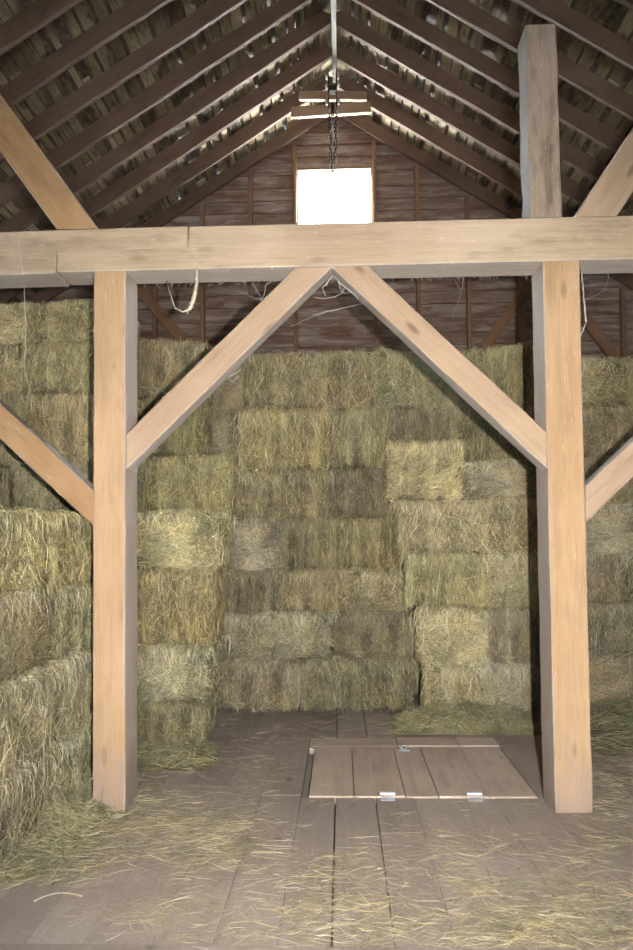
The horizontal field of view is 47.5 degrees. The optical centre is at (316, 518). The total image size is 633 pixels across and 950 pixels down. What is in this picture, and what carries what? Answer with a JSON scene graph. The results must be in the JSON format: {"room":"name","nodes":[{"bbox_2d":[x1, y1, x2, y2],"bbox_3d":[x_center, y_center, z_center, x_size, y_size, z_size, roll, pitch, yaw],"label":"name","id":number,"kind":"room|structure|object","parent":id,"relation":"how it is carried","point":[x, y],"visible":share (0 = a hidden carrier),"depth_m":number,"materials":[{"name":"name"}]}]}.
{"room":"farm building","nodes":[
{"label":"farm building","id":0,"kind":"room"},
{"bbox_2d":[0,679,632,949],"bbox_3d":[0.128,1.683,3.176,10.000,0.120,11.880,-1,-2,2],"label":"floor","id":1,"kind":"structure","parent":0,"point":[18,910],"depth_m":3.48,"materials":[{"name":"wood"}]},
{"bbox_2d":[0,745,60,871],"bbox_3d":[-1.725,1.453,3.477,0.712,0.517,1.037,-1,-2,2],"label":"hay bale","id":2,"kind":"object","parent":1,"relation":"on","point":[18,812],"visible":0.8,"depth_m":3.54},
{"bbox_2d":[0,677,34,798],"bbox_3d":[-1.733,1.016,3.101,0.734,0.552,1.025,-1,-2,2],"label":"hay bale","id":3,"kind":"object","parent":2,"relation":"on","point":[11,711],"visible":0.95,"depth_m":3.44},
{"bbox_2d":[0,585,62,690],"bbox_3d":[-1.712,0.606,3.588,0.604,0.575,1.084,-1,-2,2],"label":"hay bale","id":4,"kind":"object","parent":3,"relation":"on","point":[27,626],"visible":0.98,"depth_m":3.65},
{"bbox_2d":[0,506,25,594],"bbox_3d":[-1.812,0.175,3.229,0.712,0.545,1.037,-1,-2,2],"label":"hay bale","id":5,"kind":"object","parent":4,"relation":"on","point":[6,518],"visible":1,"depth_m":3.56},
{"bbox_2d":[46,715,92,801],"bbox_3d":[-1.657,1.484,4.396,0.734,0.523,1.025,-1,-2,2],"label":"hay bale","id":6,"kind":"object","parent":1,"relation":"on","point":[77,750],"visible":0.28,"depth_m":4.13},
{"bbox_2d":[11,645,92,768],"bbox_3d":[-1.679,1.042,4.039,0.713,0.542,1.014,-1,-2,2],"label":"hay bale","id":7,"kind":"object","parent":6,"relation":"on","point":[60,691],"visible":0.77,"depth_m":3.91},
{"bbox_2d":[12,582,92,661],"bbox_3d":[-1.691,0.649,4.522,0.712,0.532,1.037,-1,-2,2],"label":"hay bale","id":8,"kind":"object","parent":7,"relation":"on","point":[75,633],"visible":0.38,"depth_m":4.27},
{"bbox_2d":[6,506,92,602],"bbox_3d":[-1.703,0.205,4.146,0.734,0.552,1.025,-1,-2,2],"label":"hay bale","id":9,"kind":"object","parent":8,"relation":"on","point":[55,549],"visible":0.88,"depth_m":3.92},
{"bbox_2d":[9,462,63,512],"bbox_3d":[-1.987,-0.189,5.371,0.385,0.514,0.601,0,-2,2],"label":"hay bale","id":10,"kind":"object","parent":9,"relation":"on","point":[31,489],"visible":0.49,"depth_m":5.14},
{"bbox_2d":[0,390,35,470],"bbox_3d":[-2.326,-0.619,5.372,0.679,0.629,0.710,0,-2,2],"label":"hay bale","id":11,"kind":"object","parent":10,"relation":"on","point":[17,403],"visible":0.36,"depth_m":5.11},
{"bbox_2d":[0,342,31,397],"bbox_3d":[-2.451,-1.032,5.345,0.894,0.446,0.709,0,-2,2],"label":"hay bale","id":12,"kind":"object","parent":11,"relation":"on","point":[11,365],"visible":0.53,"depth_m":5.08},
{"bbox_2d":[0,301,32,350],"bbox_3d":[-2.354,-1.362,5.352,0.721,0.382,0.606,-1,-2,2],"label":"hay bale","id":13,"kind":"object","parent":12,"relation":"on","point":[12,322],"visible":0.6,"depth_m":5.10},
{"bbox_2d":[87,653,92,719],"bbox_3d":[-1.675,1.092,4.979,0.712,0.545,1.037,-1,-2,2],"label":"hay bale","id":14,"kind":"object","parent":6,"relation":"on","point":[89,670],"visible":0.02,"depth_m":4.55},
{"bbox_3d":[-1.608,0.679,5.444,0.714,0.539,1.013,-1,-2,2],"label":"hay bale","id":15,"kind":"object","parent":14,"relation":"on","visible":0},
{"bbox_2d":[85,563,92,583],"bbox_3d":[-1.730,0.233,5.087,0.713,0.542,1.014,-1,-2,2],"label":"hay bale","id":16,"kind":"object","parent":15,"relation":"on","point":[91,579],"visible":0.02,"depth_m":4.74},
{"bbox_2d":[57,460,146,512],"bbox_3d":[-1.601,-0.206,5.370,0.557,0.460,0.660,-1,-2,2],"label":"hay bale","id":17,"kind":"object","parent":16,"relation":"on","point":[87,471],"visible":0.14,"depth_m":5.14},
{"bbox_2d":[25,391,143,467],"bbox_3d":[-1.695,-0.611,5.362,0.754,0.634,0.707,-1,-2,2],"label":"hay bale","id":18,"kind":"object","parent":17,"relation":"on","point":[65,423],"visible":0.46,"depth_m":5.11},
{"bbox_2d":[19,340,143,397],"bbox_3d":[-1.718,-1.044,5.301,0.762,0.451,0.724,0,-2,2],"label":"hay bale","id":19,"kind":"object","parent":18,"relation":"on","point":[60,368],"visible":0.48,"depth_m":5.07},
{"bbox_2d":[19,298,141,349],"bbox_3d":[-1.719,-1.371,5.326,0.736,0.390,0.706,-1,-2,1],"label":"hay bale","id":20,"kind":"object","parent":19,"relation":"on","point":[60,322],"visible":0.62,"depth_m":5.08},
{"bbox_3d":[-1.686,0.260,6.026,0.653,0.535,1.098,-1,-2,2],"label":"hay bale","id":21,"kind":"object","parent":15,"relation":"on","visible":0},
{"bbox_2d":[0,467,15,510],"bbox_3d":[-2.111,-0.197,6.035,1.040,0.575,0.623,-1,-2,2],"label":"hay bale","id":22,"kind":"object","parent":21,"relation":"on","point":[6,495],"visible":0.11,"depth_m":5.84},
{"bbox_2d":[0,767,173,889],"bbox_3d":[-1.255,1.553,3.952,0.800,0.232,1.643,-1,-2,2],"label":"hay","id":23,"kind":"object","parent":1,"relation":"on","point":[63,821],"visible":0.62,"depth_m":3.69},
{"bbox_2d":[93,271,136,810],"bbox_3d":[-1.195,0.113,4.288,0.192,3.123,0.255,-1,-2,2],"label":"timber post","id":24,"kind":"object","parent":1,"relation":"on","point":[115,292],"visible":0.95,"depth_m":4.18,"materials":[{"name":"brown wood"}]},
{"bbox_2d":[0,399,92,524],"bbox_3d":[-2.087,-0.679,4.304,1.573,1.463,0.139,-1,-2,2],"label":"knee brace","id":25,"kind":"object","parent":24,"relation":"attached to","point":[66,480],"visible":0.91,"depth_m":4.21,"materials":[{"name":"orange wood"}]},
{"bbox_2d":[126,267,331,470],"bbox_3d":[-0.507,-0.873,4.257,1.205,1.166,0.138,-1,-2,2],"label":"knee brace","id":26,"kind":"object","parent":24,"relation":"attached to","point":[190,392],"visible":1,"depth_m":4.19,"materials":[{"name":"brown wood"}]},
{"bbox_2d":[137,686,221,745],"bbox_3d":[-1.096,1.559,5.680,0.639,0.448,0.979,0,-2,2],"label":"hay bale","id":27,"kind":"object","parent":1,"relation":"on","point":[167,721],"visible":0.65,"depth_m":5.33},
{"bbox_2d":[137,632,230,714],"bbox_3d":[-1.094,1.177,5.641,0.740,0.554,0.848,-1,-2,2],"label":"hay bale","id":28,"kind":"object","parent":27,"relation":"on","point":[167,674],"visible":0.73,"depth_m":5.32},
{"bbox_2d":[137,564,227,662],"bbox_3d":[-1.104,0.698,5.653,0.755,0.744,1.004,-1,-2,2],"label":"hay bale","id":29,"kind":"object","parent":28,"relation":"on","point":[178,606],"visible":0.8,"depth_m":5.30},
{"bbox_2d":[137,508,234,573],"bbox_3d":[-1.069,0.182,5.717,0.772,0.538,0.921,0,-2,2],"label":"hay bale","id":30,"kind":"object","parent":29,"relation":"on","point":[189,538],"visible":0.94,"depth_m":5.36},
{"bbox_2d":[139,452,238,515],"bbox_3d":[-1.134,-0.253,6.322,0.886,0.644,0.727,-1,-2,2],"label":"hay bale","id":31,"kind":"object","parent":30,"relation":"on","point":[193,482],"visible":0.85,"depth_m":6.07},
{"bbox_2d":[137,394,218,458],"bbox_3d":[-1.268,-0.765,6.422,0.718,0.631,0.710,-1,-2,2],"label":"hay bale","id":32,"kind":"object","parent":31,"relation":"on","point":[194,435],"visible":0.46,"depth_m":6.17},
{"bbox_2d":[137,337,212,405],"bbox_3d":[-1.259,-1.262,6.422,0.743,0.623,0.695,-1,-2,1],"label":"hay bale","id":33,"kind":"object","parent":32,"relation":"on","point":[164,365],"visible":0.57,"depth_m":6.17},
{"bbox_2d":[137,735,229,771],"bbox_3d":[-1.068,1.622,5.120,0.891,0.180,0.734,-1,-2,2],"label":"hay","id":34,"kind":"object","parent":1,"relation":"on","point":[151,756],"visible":0.79,"depth_m":5.04},
{"bbox_2d":[213,656,306,712],"bbox_3d":[-0.544,1.542,6.781,0.951,0.602,0.655,0,-2,2],"label":"hay bale","id":35,"kind":"object","parent":1,"relation":"on","point":[256,684],"visible":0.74,"depth_m":6.54},
{"bbox_2d":[218,611,264,663],"bbox_3d":[-0.734,1.088,6.820,0.586,0.553,0.588,-1,-2,1],"label":"hay bale","id":36,"kind":"object","parent":35,"relation":"on","point":[243,637],"visible":0.51,"depth_m":6.59},
{"bbox_2d":[225,569,280,617],"bbox_3d":[-0.668,0.705,6.828,0.720,0.492,0.620,-1,-2,2],"label":"hay bale","id":37,"kind":"object","parent":36,"relation":"on","point":[247,592],"visible":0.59,"depth_m":6.60},
{"bbox_2d":[225,517,289,572],"bbox_3d":[-0.650,0.251,6.876,0.849,0.597,0.584,-1,-2,4],"label":"hay bale","id":38,"kind":"object","parent":37,"relation":"on","point":[256,547],"visible":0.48,"depth_m":6.63},
{"bbox_2d":[231,467,333,524],"bbox_3d":[-0.361,-0.198,6.822,1.058,0.576,0.618,-1,-2,2],"label":"hay bale","id":39,"kind":"object","parent":38,"relation":"on","point":[300,493],"visible":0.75,"depth_m":6.59},
{"bbox_2d":[211,408,241,470],"bbox_3d":[-0.911,-0.715,6.917,0.510,0.685,0.606,-1,-2,2],"label":"hay bale","id":40,"kind":"object","parent":39,"relation":"on","point":[224,437],"visible":0.32,"depth_m":6.67},
{"bbox_2d":[207,361,246,413],"bbox_3d":[-0.853,-1.232,6.957,0.437,0.659,0.556,-1,-2,3],"label":"hay bale","id":41,"kind":"object","parent":40,"relation":"on","point":[229,394],"visible":0.33,"depth_m":6.73},
{"bbox_2d":[233,405,333,477],"bbox_3d":[-0.295,-0.700,6.789,0.941,0.706,0.618,-1,-2,2],"label":"hay bale","id":42,"kind":"object","parent":39,"relation":"on","point":[273,438],"visible":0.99,"depth_m":6.57},
{"bbox_2d":[239,348,376,417],"bbox_3d":[-0.080,-1.245,6.856,1.315,0.683,0.682,0,-2,2],"label":"hay bale","id":43,"kind":"object","parent":42,"relation":"on","point":[338,379],"visible":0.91,"depth_m":6.63},
{"bbox_2d":[255,609,336,663],"bbox_3d":[-0.169,1.093,6.758,0.761,0.567,0.563,-2,-2,3],"label":"hay bale","id":44,"kind":"object","parent":35,"relation":"on","point":[287,636],"visible":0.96,"depth_m":6.54},
{"bbox_2d":[276,567,347,617],"bbox_3d":[-0.036,0.687,6.784,0.674,0.490,0.654,0,-2,2],"label":"hay bale","id":45,"kind":"object","parent":44,"relation":"on","point":[320,590],"visible":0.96,"depth_m":6.55},
{"bbox_2d":[277,514,339,573],"bbox_3d":[-0.058,0.269,6.806,0.569,0.602,0.623,-1,-2,3],"label":"hay bale","id":46,"kind":"object","parent":45,"relation":"on","point":[309,544],"visible":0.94,"depth_m":6.58},
{"bbox_2d":[0,943,614,949],"bbox_3d":[0.106,1.593,2.569,9.700,0.012,0.220,-1,-2,2],"label":"trim","id":47,"kind":"structure","parent":1,"relation":"on","point":[3,946],"depth_m":2.68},
{"bbox_2d":[0,713,632,949],"bbox_3d":[0.008,1.656,4.524,4.423,0.035,4.155,-1,-2,19],"label":"hay","id":48,"kind":"object","parent":1,"relation":"on","point":[573,918],"visible":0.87,"depth_m":3.14},
{"bbox_2d":[310,738,396,746],"bbox_3d":[0.278,1.708,5.492,0.649,0.003,0.230,-1,-2,2],"label":"trim","id":49,"kind":"structure","parent":1,"relation":"on","point":[379,742],"depth_m":5.49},
{"bbox_2d":[295,654,417,713],"bbox_3d":[0.361,1.529,6.751,1.137,0.603,0.618,-1,-2,3],"label":"hay bale","id":50,"kind":"object","parent":1,"relation":"on","point":[346,683],"visible":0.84,"depth_m":6.53},
{"bbox_2d":[330,609,416,662],"bbox_3d":[0.527,1.095,6.791,0.845,0.537,0.655,-1,-2,1],"label":"hay bale","id":51,"kind":"object","parent":50,"relation":"on","point":[377,634],"visible":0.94,"depth_m":6.55},
{"bbox_2d":[341,565,406,618],"bbox_3d":[0.558,0.676,6.799,0.671,0.528,0.585,0,-2,3],"label":"hay bale","id":52,"kind":"object","parent":51,"relation":"on","point":[363,592],"visible":0.84,"depth_m":6.57},
{"bbox_2d":[336,514,402,579],"bbox_3d":[0.492,0.256,6.776,0.652,0.623,0.665,0,-2,3],"label":"hay bale","id":53,"kind":"object","parent":52,"relation":"on","point":[364,543],"visible":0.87,"depth_m":6.56},
{"bbox_2d":[328,465,396,521],"bbox_3d":[0.428,-0.209,6.840,0.688,0.586,0.664,-1,-2,3],"label":"hay bale","id":54,"kind":"object","parent":53,"relation":"on","point":[361,492],"visible":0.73,"depth_m":6.61},
{"bbox_2d":[329,404,393,472],"bbox_3d":[0.426,-0.717,6.871,0.630,0.704,0.654,0,-2,3],"label":"hay bale","id":55,"kind":"object","parent":54,"relation":"on","point":[359,441],"visible":0.86,"depth_m":6.64},
{"bbox_2d":[309,745,536,804],"bbox_3d":[0.649,1.677,4.780,1.355,0.094,1.100,-1,-2,2],"label":"trapdoor","id":56,"kind":"object","parent":1,"relation":"in","point":[385,773],"visible":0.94,"depth_m":4.70,"materials":[{"name":"wood"}]},
{"bbox_2d":[396,737,458,746],"bbox_3d":[0.838,1.698,5.473,0.449,0.011,0.230,-1,-2,2],"label":"trim","id":57,"kind":"structure","parent":1,"relation":"on","point":[408,741],"depth_m":5.45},
{"bbox_2d":[418,662,487,708],"bbox_3d":[1.175,1.491,6.264,0.560,0.619,0.383,0,-2,2],"label":"hay bale","id":58,"kind":"object","parent":1,"relation":"on","point":[459,683],"visible":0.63,"depth_m":6.11},
{"bbox_2d":[410,604,494,674],"bbox_3d":[1.183,1.034,6.292,0.700,0.610,0.366,0,-2,2],"label":"hay bale","id":59,"kind":"object","parent":58,"relation":"on","point":[453,636],"visible":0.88,"depth_m":6.15},
{"bbox_2d":[398,551,496,618],"bbox_3d":[1.129,0.565,6.274,0.832,0.597,0.406,0,-2,2],"label":"hay bale","id":60,"kind":"object","parent":59,"relation":"on","point":[463,580],"visible":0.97,"depth_m":6.13},
{"bbox_2d":[387,494,537,562],"bbox_3d":[1.281,0.086,6.281,1.318,0.601,0.424,-1,-2,4],"label":"hay bale","id":61,"kind":"object","parent":60,"relation":"on","point":[500,524],"visible":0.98,"depth_m":6.13},
{"bbox_2d":[381,438,466,501],"bbox_3d":[0.941,-0.400,6.341,0.730,0.651,0.395,0,-2,2],"label":"hay bale","id":62,"kind":"object","parent":61,"relation":"on","point":[423,470],"visible":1,"depth_m":6.20,"materials":[{"name":"plant"}]},
{"bbox_2d":[389,405,451,442],"bbox_3d":[0.962,-0.712,6.862,0.584,0.708,0.660,-1,-2,3],"label":"hay bale","id":63,"kind":"object","parent":62,"relation":"on","point":[415,427],"visible":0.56,"depth_m":6.63},
{"bbox_2d":[369,347,426,416],"bbox_3d":[0.761,-1.269,6.856,0.532,0.713,0.585,-1,-2,2],"label":"hay bale","id":64,"kind":"object","parent":63,"relation":"on","point":[398,382],"visible":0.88,"depth_m":6.62},
{"bbox_2d":[417,348,473,415],"bbox_3d":[1.196,-1.256,6.836,0.526,0.662,0.556,-1,-2,3],"label":"hay bale","id":65,"kind":"object","parent":63,"relation":"on","point":[438,392],"visible":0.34,"depth_m":6.61},
{"bbox_2d":[462,458,536,500],"bbox_3d":[1.635,-0.326,6.376,0.815,0.415,0.356,-1,-2,4],"label":"hay bale","id":66,"kind":"object","parent":61,"relation":"on","point":[509,477],"visible":0.73,"depth_m":6.23},
{"bbox_2d":[445,404,534,463],"bbox_3d":[1.620,-0.711,6.814,0.878,0.707,0.623,0,-2,2],"label":"hay bale","id":67,"kind":"object","parent":66,"relation":"on","point":[484,442],"visible":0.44,"depth_m":6.59},
{"bbox_2d":[465,342,533,411],"bbox_3d":[1.733,-1.275,6.796,0.701,0.672,0.654,-1,-2,2],"label":"hay bale","id":68,"kind":"object","parent":67,"relation":"on","point":[511,368],"visible":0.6,"depth_m":6.56},
{"bbox_2d":[372,699,541,736],"bbox_3d":[1.267,1.603,5.888,1.610,0.235,0.720,-1,-2,2],"label":"hay","id":69,"kind":"object","parent":1,"relation":"on","point":[467,718],"visible":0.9,"depth_m":5.82},
{"bbox_2d":[476,658,540,714],"bbox_3d":[1.715,1.497,6.232,0.719,0.628,0.366,-1,-2,2],"label":"hay bale","id":70,"kind":"object","parent":1,"relation":"on","point":[518,685],"visible":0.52,"depth_m":6.10},
{"bbox_2d":[485,605,539,672],"bbox_3d":[1.749,1.033,6.285,0.610,0.623,0.427,-1,-2,2],"label":"hay bale","id":71,"kind":"object","parent":70,"relation":"on","point":[515,637],"visible":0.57,"depth_m":6.13},
{"bbox_2d":[487,549,538,614],"bbox_3d":[1.782,0.547,6.247,0.651,0.648,0.362,0,-2,2],"label":"hay bale","id":72,"kind":"object","parent":71,"relation":"on","point":[515,583],"visible":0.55,"depth_m":6.11},
{"bbox_2d":[532,260,592,812],"bbox_3d":[1.425,0.085,4.198,0.213,3.123,0.255,-1,-2,2],"label":"timber post","id":73,"kind":"object","parent":1,"relation":"on","point":[558,404],"visible":0.97,"depth_m":4.08,"materials":[{"name":"brown wood"}]},
{"bbox_2d":[57,216,632,287],"bbox_3d":[1.727,-1.595,4.241,6.508,0.279,0.247,-1,-2,2],"label":"tie beam","id":74,"kind":"structure","parent":73,"relation":"on","point":[600,244],"depth_m":4.18,"materials":[{"name":"brown wood"}]},
{"bbox_2d":[0,226,188,288],"bbox_3d":[-2.732,-1.547,4.393,3.970,0.258,0.225,-1,-2,2],"label":"tie beam","id":75,"kind":"structure","parent":74,"relation":"attached to","point":[38,250],"depth_m":4.24,"materials":[{"name":"brown wood"}]},
{"bbox_2d":[0,94,97,229],"bbox_3d":[-2.036,-2.624,4.393,1.482,1.847,0.174,-1,-2,2],"label":"strut","id":76,"kind":"object","parent":75,"relation":"on","point":[20,150],"visible":0.93,"depth_m":4.27,"materials":[{"name":"orange wood"}]},
{"bbox_2d":[518,24,561,217],"bbox_3d":[1.319,-2.304,4.268,0.185,1.144,0.198,-1,-2,2],"label":"post","id":77,"kind":"object","parent":74,"relation":"on","point":[537,47],"visible":0.97,"depth_m":4.18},
{"bbox_2d":[574,128,632,216],"bbox_3d":[2.206,-2.695,4.246,1.454,1.906,0.175,-1,-2,2],"label":"strut","id":78,"kind":"object","parent":74,"relation":"on","point":[614,187],"visible":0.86,"depth_m":4.15,"materials":[{"name":"brown wood"}]},
{"bbox_2d":[332,266,546,470],"bbox_3d":[0.703,-0.873,4.214,1.216,1.192,0.139,-1,-2,2],"label":"knee brace","id":79,"kind":"object","parent":73,"relation":"attached to","point":[373,292],"visible":0.99,"depth_m":4.15,"materials":[{"name":"brown wood"}]},
{"bbox_2d":[584,437,632,521],"bbox_3d":[2.316,-0.721,4.151,1.583,1.472,0.139,-1,-2,2],"label":"knee brace","id":80,"kind":"object","parent":73,"relation":"attached to","point":[604,483],"visible":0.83,"depth_m":4.09,"materials":[{"name":"brown wood"}]},
{"bbox_2d":[589,651,632,703],"bbox_3d":[2.491,1.521,6.955,1.133,0.567,0.561,-1,-2,2],"label":"hay bale","id":81,"kind":"object","parent":1,"relation":"on","point":[611,677],"visible":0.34,"depth_m":6.72},
{"bbox_2d":[588,601,632,663],"bbox_3d":[2.690,1.059,6.849,1.044,0.580,0.623,-1,-2,2],"label":"hay bale","id":82,"kind":"object","parent":81,"relation":"on","point":[610,626],"visible":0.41,"depth_m":6.62},
{"bbox_2d":[523,551,632,604],"bbox_3d":[2.495,0.591,7.038,1.041,0.603,0.660,0,-2,2],"label":"hay bale","id":83,"kind":"object","parent":82,"relation":"on","point":[606,576],"visible":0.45,"depth_m":6.79},
{"bbox_2d":[536,502,632,558],"bbox_3d":[2.698,0.113,7.014,1.140,0.582,0.584,-1,-2,4],"label":"hay bale","id":84,"kind":"object","parent":83,"relation":"on","point":[609,530],"visible":0.4,"depth_m":6.77},
{"bbox_2d":[531,453,629,507],"bbox_3d":[2.481,-0.331,7.051,1.048,0.613,0.674,0,-2,2],"label":"hay bale","id":85,"kind":"object","parent":84,"relation":"on","point":[592,464],"visible":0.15,"depth_m":6.82},
{"bbox_2d":[583,404,632,458],"bbox_3d":[2.682,-0.803,7.066,1.048,0.607,0.681,-1,-2,2],"label":"hay bale","id":86,"kind":"object","parent":85,"relation":"on","point":[605,431],"visible":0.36,"depth_m":6.84},
{"bbox_2d":[581,353,632,412],"bbox_3d":[2.482,-1.269,7.058,1.114,0.646,0.555,0,-2,2],"label":"hay bale","id":87,"kind":"object","parent":86,"relation":"on","point":[603,380],"visible":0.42,"depth_m":6.84},
{"bbox_2d":[590,697,632,756],"bbox_3d":[2.862,1.613,5.918,1.822,0.188,1.876,-1,-2,2],"label":"hay","id":88,"kind":"object","parent":1,"relation":"on","point":[612,721],"visible":0.66,"depth_m":5.71},
{"bbox_2d":[0,103,632,662],"bbox_3d":[0.298,-1.817,9.156,9.800,7.330,0.066,-1,-2,2],"label":"wall","id":89,"kind":"structure","parent":0,"point":[347,328],"depth_m":9.19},
{"bbox_2d":[152,283,157,340],"bbox_3d":[-2.044,-0.887,9.135,0.055,5.495,0.090,-1,-2,2],"label":"stud","id":90,"kind":"object","parent":89,"relation":"attached to","point":[154,287],"visible":0.06,"depth_m":9.17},
{"bbox_2d":[136,284,191,342],"bbox_3d":[-1.910,-2.513,9.045,1.007,1.166,0.064,-1,-2,2],"label":"brace","id":91,"kind":"object","parent":90,"relation":"attached to","point":[144,295],"visible":0.56,"depth_m":9.02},
{"bbox_2d":[200,203,204,348],"bbox_3d":[-1.436,-1.089,9.122,0.054,5.885,0.090,-1,-2,2],"label":"stud","id":92,"kind":"object","parent":89,"relation":"attached to","point":[202,206],"visible":0.2,"depth_m":9.15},
{"bbox_2d":[292,142,299,659],"bbox_3d":[-0.255,-1.480,9.095,0.054,6.644,0.089,-1,-2,2],"label":"stud","id":93,"kind":"object","parent":89,"relation":"attached to","point":[294,195],"visible":0.29,"depth_m":9.15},
{"bbox_2d":[296,166,372,223],"bbox_3d":[0.235,-3.854,9.241,0.990,1.270,0.140,-1,-2,2],"label":"window","id":94,"kind":"structure","parent":89,"relation":"in","point":[364,169],"depth_m":9.21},
{"bbox_2d":[372,140,380,611],"bbox_3d":[0.764,-1.491,9.060,0.054,6.644,0.089,-1,-2,2],"label":"stud","id":95,"kind":"object","parent":89,"relation":"attached to","point":[376,345],"visible":0.3,"depth_m":9.12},
{"bbox_2d":[464,195,471,352],"bbox_3d":[1.931,-1.131,9.005,0.054,5.898,0.090,-1,-2,2],"label":"stud","id":96,"kind":"object","parent":89,"relation":"attached to","point":[466,199],"visible":0.25,"depth_m":9.03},
{"bbox_2d":[478,281,531,349],"bbox_3d":[2.211,-2.297,8.892,0.958,1.254,0.063,-1,-2,2],"label":"brace","id":97,"kind":"object","parent":96,"relation":"attached to","point":[525,290],"visible":0.59,"depth_m":8.87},
{"bbox_2d":[516,275,526,344],"bbox_3d":[2.588,-0.928,8.974,0.094,5.479,0.090,-1,-2,2],"label":"stud","id":98,"kind":"object","parent":89,"relation":"attached to","point":[521,313],"visible":0.12,"depth_m":9.00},
{"bbox_2d":[580,303,622,358],"bbox_3d":[3.500,-2.188,8.843,0.982,1.281,0.065,-1,-2,2],"label":"brace","id":99,"kind":"object","parent":89,"relation":"attached to","point":[591,327],"visible":0.51,"depth_m":8.82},
{"bbox_2d":[619,287,632,601],"bbox_3d":[3.843,-0.541,8.915,0.055,4.678,0.089,-1,-2,2],"label":"stud","id":100,"kind":"object","parent":89,"relation":"attached to","point":[622,296],"visible":0.23,"depth_m":8.95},
{"bbox_2d":[0,0,632,304],"bbox_3d":[0.028,-3.944,3.319,10.613,3.442,12.030,-1,-2,2],"label":"ceiling","id":101,"kind":"structure","parent":0,"point":[84,15],"depth_m":7.38,"materials":[{"name":"wood"}]},
{"bbox_2d":[0,0,82,55],"bbox_3d":[-2.295,-3.812,5.610,4.955,3.205,0.056,-1,-2,2],"label":"rafter","id":102,"kind":"object","parent":101,"relation":"attached to","point":[41,13],"visible":1,"depth_m":5.59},
{"bbox_2d":[0,0,172,106],"bbox_3d":[-2.277,-3.793,6.117,4.955,3.205,0.057,-1,-2,2],"label":"rafter","id":103,"kind":"object","parent":101,"relation":"attached to","point":[133,12],"visible":1,"depth_m":6.09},
{"bbox_2d":[0,0,246,164],"bbox_3d":[-2.259,-3.773,6.625,4.955,3.205,0.057,-1,-2,2],"label":"rafter","id":104,"kind":"object","parent":101,"relation":"attached to","point":[212,11],"visible":0.89,"depth_m":6.60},
{"bbox_2d":[0,0,312,207],"bbox_3d":[-2.241,-3.754,7.132,4.955,3.205,0.057,-1,-2,2],"label":"rafter","id":105,"kind":"object","parent":101,"relation":"attached to","point":[280,10],"visible":0.92,"depth_m":7.10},
{"bbox_2d":[0,11,330,231],"bbox_3d":[-2.223,-3.735,7.639,4.955,3.205,0.057,-1,-2,2],"label":"rafter","id":106,"kind":"object","parent":101,"relation":"attached to","point":[321,21],"visible":0.93,"depth_m":7.61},
{"bbox_2d":[0,74,332,304],"bbox_3d":[-2.188,-3.696,8.653,4.955,3.205,0.056,-1,-2,2],"label":"rafter","id":107,"kind":"object","parent":101,"relation":"attached to","point":[282,110],"visible":0.69,"depth_m":8.63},
{"bbox_2d":[291,102,370,118],"bbox_3d":[0.171,-4.846,8.551,0.952,0.156,0.055,-1,-2,2],"label":"board","id":108,"kind":"object","parent":107,"relation":"attached to","point":[360,108],"visible":0.94,"depth_m":8.53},
{"bbox_2d":[299,91,366,101],"bbox_3d":[0.195,-5.020,8.556,0.806,0.105,0.054,1,-2,2],"label":"board","id":109,"kind":"object","parent":107,"relation":"attached to","point":[305,96],"visible":0.86,"depth_m":8.54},
{"bbox_2d":[25,104,327,303],"bbox_3d":[-2.172,-3.652,9.163,4.881,3.147,0.054,-1,-2,2],"label":"rafter","id":110,"kind":"object","parent":101,"relation":"attached to","point":[185,203],"visible":0.58,"depth_m":9.13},
{"bbox_2d":[42,45,338,230],"bbox_3d":[-2.206,-3.715,8.147,4.955,3.205,0.057,-1,-2,2],"label":"rafter","id":111,"kind":"object","parent":101,"relation":"attached to","point":[319,56],"visible":0.79,"depth_m":8.12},
{"bbox_2d":[331,0,336,82],"bbox_3d":[0.051,-5.283,3.805,0.055,0.055,9.200,-1,-2,2],"label":"track","id":112,"kind":"object","parent":101,"relation":"hanging from","point":[333,2],"visible":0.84,"depth_m":7.68,"materials":[{"name":"grey metal"}]},
{"bbox_2d":[325,69,339,177],"bbox_3d":[0.187,-4.453,8.194,0.170,1.224,0.290,-1,-2,2],"label":"trolley","id":113,"kind":"object","parent":112,"relation":"hanging from","point":[332,89],"visible":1,"depth_m":8.17,"materials":[{"name":"black metal"}]},
{"bbox_2d":[329,74,575,216],"bbox_3d":[2.659,-3.718,8.486,5.045,3.262,0.057,-1,-2,2],"label":"rafter","id":114,"kind":"object","parent":101,"relation":"attached to","point":[453,148],"visible":0.61,"depth_m":8.53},
{"bbox_2d":[327,44,632,215],"bbox_3d":[2.641,-3.738,7.978,5.045,3.262,0.057,-1,-2,2],"label":"rafter","id":115,"kind":"object","parent":101,"relation":"attached to","point":[346,56],"visible":0.77,"depth_m":8.03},
{"bbox_2d":[336,10,632,201],"bbox_3d":[2.623,-3.757,7.471,5.045,3.262,0.057,-1,-2,2],"label":"rafter","id":116,"kind":"object","parent":101,"relation":"attached to","point":[580,160],"visible":0.8,"depth_m":7.52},
{"bbox_2d":[339,115,632,289],"bbox_3d":[2.679,-3.674,8.993,4.971,3.204,0.054,-1,-2,2],"label":"rafter","id":117,"kind":"object","parent":101,"relation":"attached to","point":[370,127],"visible":0.64,"depth_m":9.04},
{"bbox_2d":[352,0,625,153],"bbox_3d":[2.606,-3.776,6.963,5.045,3.262,0.057,-1,-2,2],"label":"rafter","id":118,"kind":"object","parent":101,"relation":"attached to","point":[485,66],"visible":0.86,"depth_m":7.00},
{"bbox_2d":[426,0,632,120],"bbox_3d":[2.588,-3.796,6.456,5.045,3.262,0.057,-1,-2,2],"label":"rafter","id":119,"kind":"object","parent":101,"relation":"attached to","point":[617,99],"visible":0.83,"depth_m":6.48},
{"bbox_2d":[511,0,632,69],"bbox_3d":[2.570,-3.815,5.949,5.045,3.262,0.057,-1,-2,2],"label":"rafter","id":120,"kind":"object","parent":101,"relation":"attached to","point":[566,18],"visible":1,"depth_m":5.95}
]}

